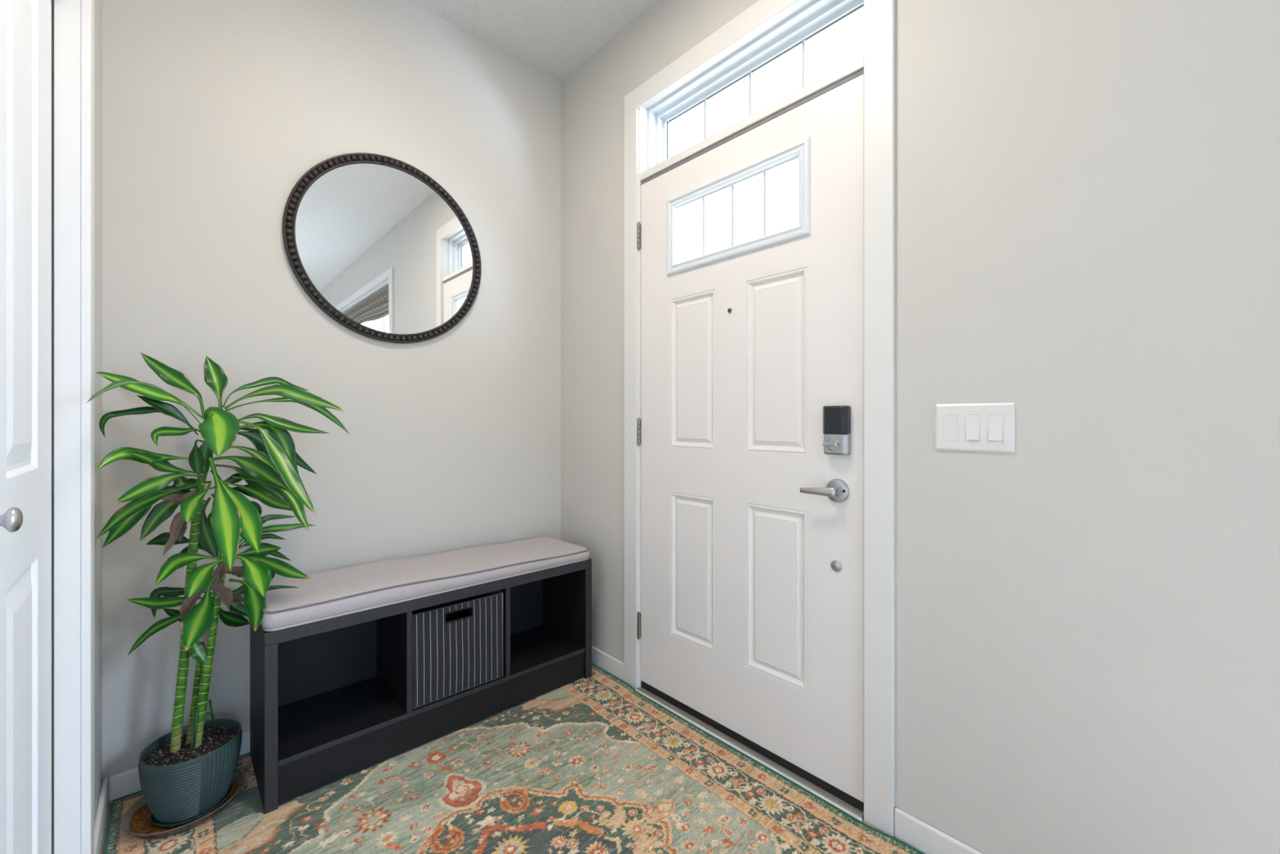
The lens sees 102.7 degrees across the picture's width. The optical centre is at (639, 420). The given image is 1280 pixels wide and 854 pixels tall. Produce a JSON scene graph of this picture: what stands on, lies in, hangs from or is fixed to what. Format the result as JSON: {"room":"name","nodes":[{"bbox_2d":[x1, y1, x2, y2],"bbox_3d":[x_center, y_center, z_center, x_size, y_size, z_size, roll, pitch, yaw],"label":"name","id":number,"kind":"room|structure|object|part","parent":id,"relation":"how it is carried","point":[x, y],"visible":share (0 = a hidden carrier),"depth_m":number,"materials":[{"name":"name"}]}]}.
{"room":"home entryway","nodes":[
{"label":"home entryway","id":0,"kind":"room"},
{"bbox_2d":[51,0,102,853],"bbox_3d":[-0.952,-0.286,0.744,0.110,2.772,1.860,0,0,-43],"label":"wall","id":1,"kind":"structure","parent":0,"point":[97,3],"depth_m":1.34,"materials":[{"name":"paint"}]},
{"bbox_2d":[0,0,51,853],"bbox_3d":[-0.858,0.074,0.659,0.063,2.028,1.138,0,0,-43],"label":"door","id":2,"kind":"structure","parent":1,"relation":"in","point":[25,25],"depth_m":0.89,"materials":[{"name":"paint"}]},
{"bbox_3d":[-0.894,0.140,0.723,0.029,0.036,0.036,0,0,-43],"label":"knob","id":3,"kind":"part","parent":2,"relation":"part of","materials":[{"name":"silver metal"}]},
{"bbox_2d":[53,0,93,853],"bbox_3d":[-0.856,0.043,0.651,0.125,2.115,1.302,0,0,-43],"label":"door frame","id":4,"kind":"structure","parent":1,"relation":"attached to","point":[67,13],"depth_m":1.10,"materials":[{"name":"white paint"}]},
{"bbox_2d":[93,777,108,853],"bbox_3d":[-1.396,1.061,1.319,0.013,0.078,0.412,0,0,-43],"label":"baseboard","id":5,"kind":"structure","parent":1,"relation":"attached to","point":[103,802],"depth_m":1.34,"materials":[{"name":"white paint"}]},
{"bbox_2d":[102,0,560,779],"bbox_3d":[-1.218,-0.286,1.871,2.422,2.772,0.160,0,0,-43],"label":"wall","id":6,"kind":"structure","parent":0,"point":[214,111],"depth_m":1.79,"materials":[{"name":"paint"}]},
{"bbox_2d":[108,730,249,803],"bbox_3d":[-0.961,1.061,1.990,1.536,0.078,0.013,0,0,-43],"label":"baseboard","id":7,"kind":"structure","parent":6,"relation":"attached to","point":[127,782],"depth_m":1.49,"materials":[{"name":"white paint"}]},
{"bbox_2d":[282,152,481,343],"bbox_3d":[-0.954,-0.660,1.985,0.715,0.715,0.026,0,0,-43],"label":"wall mirror","id":8,"kind":"object","parent":6,"relation":"attached to","point":[384,251],"visible":1,"depth_m":1.96,"materials":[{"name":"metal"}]},
{"bbox_2d":[100,802,897,853],"bbox_3d":[0.132,1.160,-1.887,5.520,0.120,7.520,0,0,-43],"label":"floor","id":9,"kind":"structure","parent":0,"point":[108,804],"depth_m":1.39,"materials":[{"name":"brown wood"}]},
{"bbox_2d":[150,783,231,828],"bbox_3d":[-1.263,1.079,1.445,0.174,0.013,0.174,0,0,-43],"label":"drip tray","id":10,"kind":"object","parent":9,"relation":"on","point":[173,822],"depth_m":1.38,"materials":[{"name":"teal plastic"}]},
{"bbox_2d":[102,662,924,853],"bbox_3d":[-0.219,1.094,1.184,1.530,0.010,2.186,0,0,-43],"label":"area rug","id":11,"kind":"object","parent":9,"relation":"on","point":[593,764],"visible":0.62,"depth_m":1.47,"materials":[{"name":"fabric"}]},
{"bbox_2d":[129,776,238,835],"bbox_3d":[-1.278,1.076,1.442,0.259,0.030,0.259,0,0,-43],"label":"saucer","id":12,"kind":"object","parent":11,"relation":"on","point":[140,823],"visible":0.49,"depth_m":1.38,"materials":[{"name":"plastic"}]},
{"bbox_2d":[87,352,350,828],"bbox_3d":[-1.152,0.446,1.390,0.469,1.280,0.690,0,0,22],"label":"potted plant","id":13,"kind":"object","parent":12,"relation":"on","point":[186,774],"visible":1,"depth_m":1.42,"materials":[{"name":"green plant"}]},
{"bbox_3d":[-1.263,0.990,1.445,0.220,0.175,0.220,0,0,-43],"label":"pot","id":14,"kind":"part","parent":13,"relation":"part of","materials":[{"name":"teal ceramic"}]},
{"bbox_2d":[249,558,591,813],"bbox_3d":[-0.741,0.841,1.931,1.135,0.501,0.346,0,0,-43],"label":"storage bench","id":15,"kind":"object","parent":11,"relation":"on","point":[331,700],"visible":0.74,"depth_m":1.76,"materials":[{"name":"black wood"}]},
{"bbox_3d":[-1.147,0.859,1.558,0.031,0.465,0.346,0,0,-43],"label":"panel","id":16,"kind":"part","parent":15,"relation":"part of","materials":[{"name":"black wood"}]},
{"bbox_3d":[-0.855,0.833,2.055,1.071,0.413,0.005,0,0,-43],"label":"panel","id":17,"kind":"part","parent":15,"relation":"part of","materials":[{"name":"black wood"}]},
{"bbox_3d":[-0.741,0.608,1.931,1.135,0.036,0.346,0,0,-43],"label":"panel","id":18,"kind":"part","parent":15,"relation":"part of","materials":[{"name":"black wood"}]},
{"bbox_2d":[260,536,589,631],"bbox_3d":[-0.742,0.555,1.929,1.136,0.068,0.354,0,0,-43],"label":"bench cushion","id":19,"kind":"object","parent":15,"relation":"on","point":[339,592],"visible":0.87,"depth_m":1.75,"materials":[{"name":"grey fabric"}]},
{"bbox_3d":[-0.636,1.032,1.816,1.071,0.111,0.015,0,0,-43],"label":"kick panel","id":20,"kind":"part","parent":15,"relation":"part of","materials":[{"name":"black wood"}]},
{"bbox_2d":[278,624,585,766],"bbox_3d":[-0.739,0.968,1.929,1.071,0.016,0.335,0,0,-43],"label":"shelf","id":21,"kind":"object","parent":15,"relation":"attached to","point":[313,724],"depth_m":1.74,"materials":[{"name":"black wood"}]},
{"bbox_2d":[412,590,503,709],"bbox_3d":[-0.740,0.801,1.924,0.328,0.315,0.320,0,0,-43],"label":"storage bin","id":22,"kind":"object","parent":15,"relation":"on","point":[457,645],"visible":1,"depth_m":1.80,"materials":[{"name":"grey fabric"}]},
{"bbox_3d":[-0.335,0.859,2.304,0.032,0.465,0.346,0,0,-43],"label":"panel","id":23,"kind":"part","parent":15,"relation":"part of","materials":[{"name":"black wood"}]},
{"bbox_2d":[635,686,863,821],"bbox_3d":[0.361,1.094,1.802,0.168,0.012,0.918,0,0,-43],"label":"threshold","id":24,"kind":"object","parent":9,"relation":"on","point":[850,807],"visible":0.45,"depth_m":1.65,"materials":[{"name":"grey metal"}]},
{"bbox_2d":[408,0,654,81],"bbox_3d":[0.132,-1.732,-1.887,5.520,0.120,7.520,0,0,-43],"label":"ceiling","id":25,"kind":"structure","parent":0,"point":[554,37],"depth_m":2.15,"materials":[{"name":"paint"}]},
{"bbox_2d":[560,0,1279,853],"bbox_3d":[2.105,-0.286,-0.073,0.160,2.772,7.200,0,0,-43],"label":"wall","id":26,"kind":"structure","parent":0,"point":[1087,192],"depth_m":1.10,"materials":[{"name":"paint"}]},
{"bbox_2d":[591,645,624,681],"bbox_3d":[-0.228,1.061,2.336,0.013,0.078,0.496,0,0,-43],"label":"baseboard","id":27,"kind":"structure","parent":26,"relation":"attached to","point":[601,659],"depth_m":2.23,"materials":[{"name":"white paint"}]},
{"bbox_2d":[637,74,863,811],"bbox_3d":[0.306,0.061,1.760,0.097,2.051,0.922,0,0,-43],"label":"door","id":28,"kind":"structure","parent":26,"relation":"in","point":[750,429],"depth_m":1.67,"materials":[{"name":"white paint"}]},
{"bbox_3d":[0.313,-0.707,1.763,0.030,0.294,0.600,0,0,-43],"label":"lite frame","id":29,"kind":"part","parent":28,"relation":"part of","materials":[{"name":"white plastic"}]},
{"bbox_3d":[0.512,0.201,1.476,0.104,0.028,0.016,0,0,43],"label":"lever arm","id":30,"kind":"part","parent":28,"relation":"part of","materials":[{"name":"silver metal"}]},
{"bbox_3d":[0.565,0.201,1.472,0.016,0.069,0.069,0,0,-43],"label":"lever","id":31,"kind":"part","parent":28,"relation":"part of","materials":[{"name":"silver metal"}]},
{"bbox_2d":[647,0,863,169],"bbox_3d":[0.374,-1.151,1.814,0.086,0.279,0.918,0,0,-43],"label":"window","id":32,"kind":"structure","parent":26,"relation":"in","point":[820,15],"depth_m":1.82,"materials":[{"name":"white plastic"}]},
{"bbox_2d":[624,0,894,836],"bbox_3d":[0.364,-0.131,1.808,0.176,2.462,1.085,0,0,-43],"label":"door frame","id":33,"kind":"structure","parent":26,"relation":"attached to","point":[878,15],"depth_m":1.40,"materials":[{"name":"white paint"}]},
{"bbox_2d":[894,807,983,853],"bbox_3d":[2.576,1.061,-0.713,0.013,0.078,5.620,0,0,-43],"label":"baseboard","id":34,"kind":"structure","parent":26,"relation":"attached to","point":[909,829],"depth_m":1.30,"materials":[{"name":"white paint"}]},
{"bbox_2d":[935,402,1014,453],"bbox_3d":[0.796,0.015,1.224,0.011,0.115,0.164,0,0,-43],"label":"light switch","id":35,"kind":"object","parent":26,"relation":"attached to","point":[964,427],"visible":1,"depth_m":1.22,"materials":[{"name":"white plastic"}]},
{"bbox_3d":[0.765,0.015,1.258,0.003,0.067,0.034,0,0,-43],"label":"switch frame","id":36,"kind":"part","parent":35,"relation":"part of","materials":[{"name":"white plastic"}]},
{"bbox_3d":[0.796,0.015,1.224,0.003,0.067,0.034,0,0,-43],"label":"switch frame","id":37,"kind":"part","parent":35,"relation":"part of","materials":[{"name":"white plastic"}]},
{"bbox_3d":[0.827,0.015,1.190,0.003,0.067,0.034,0,0,-43],"label":"switch frame","id":38,"kind":"part","parent":35,"relation":"part of","materials":[{"name":"white plastic"}]}
]}

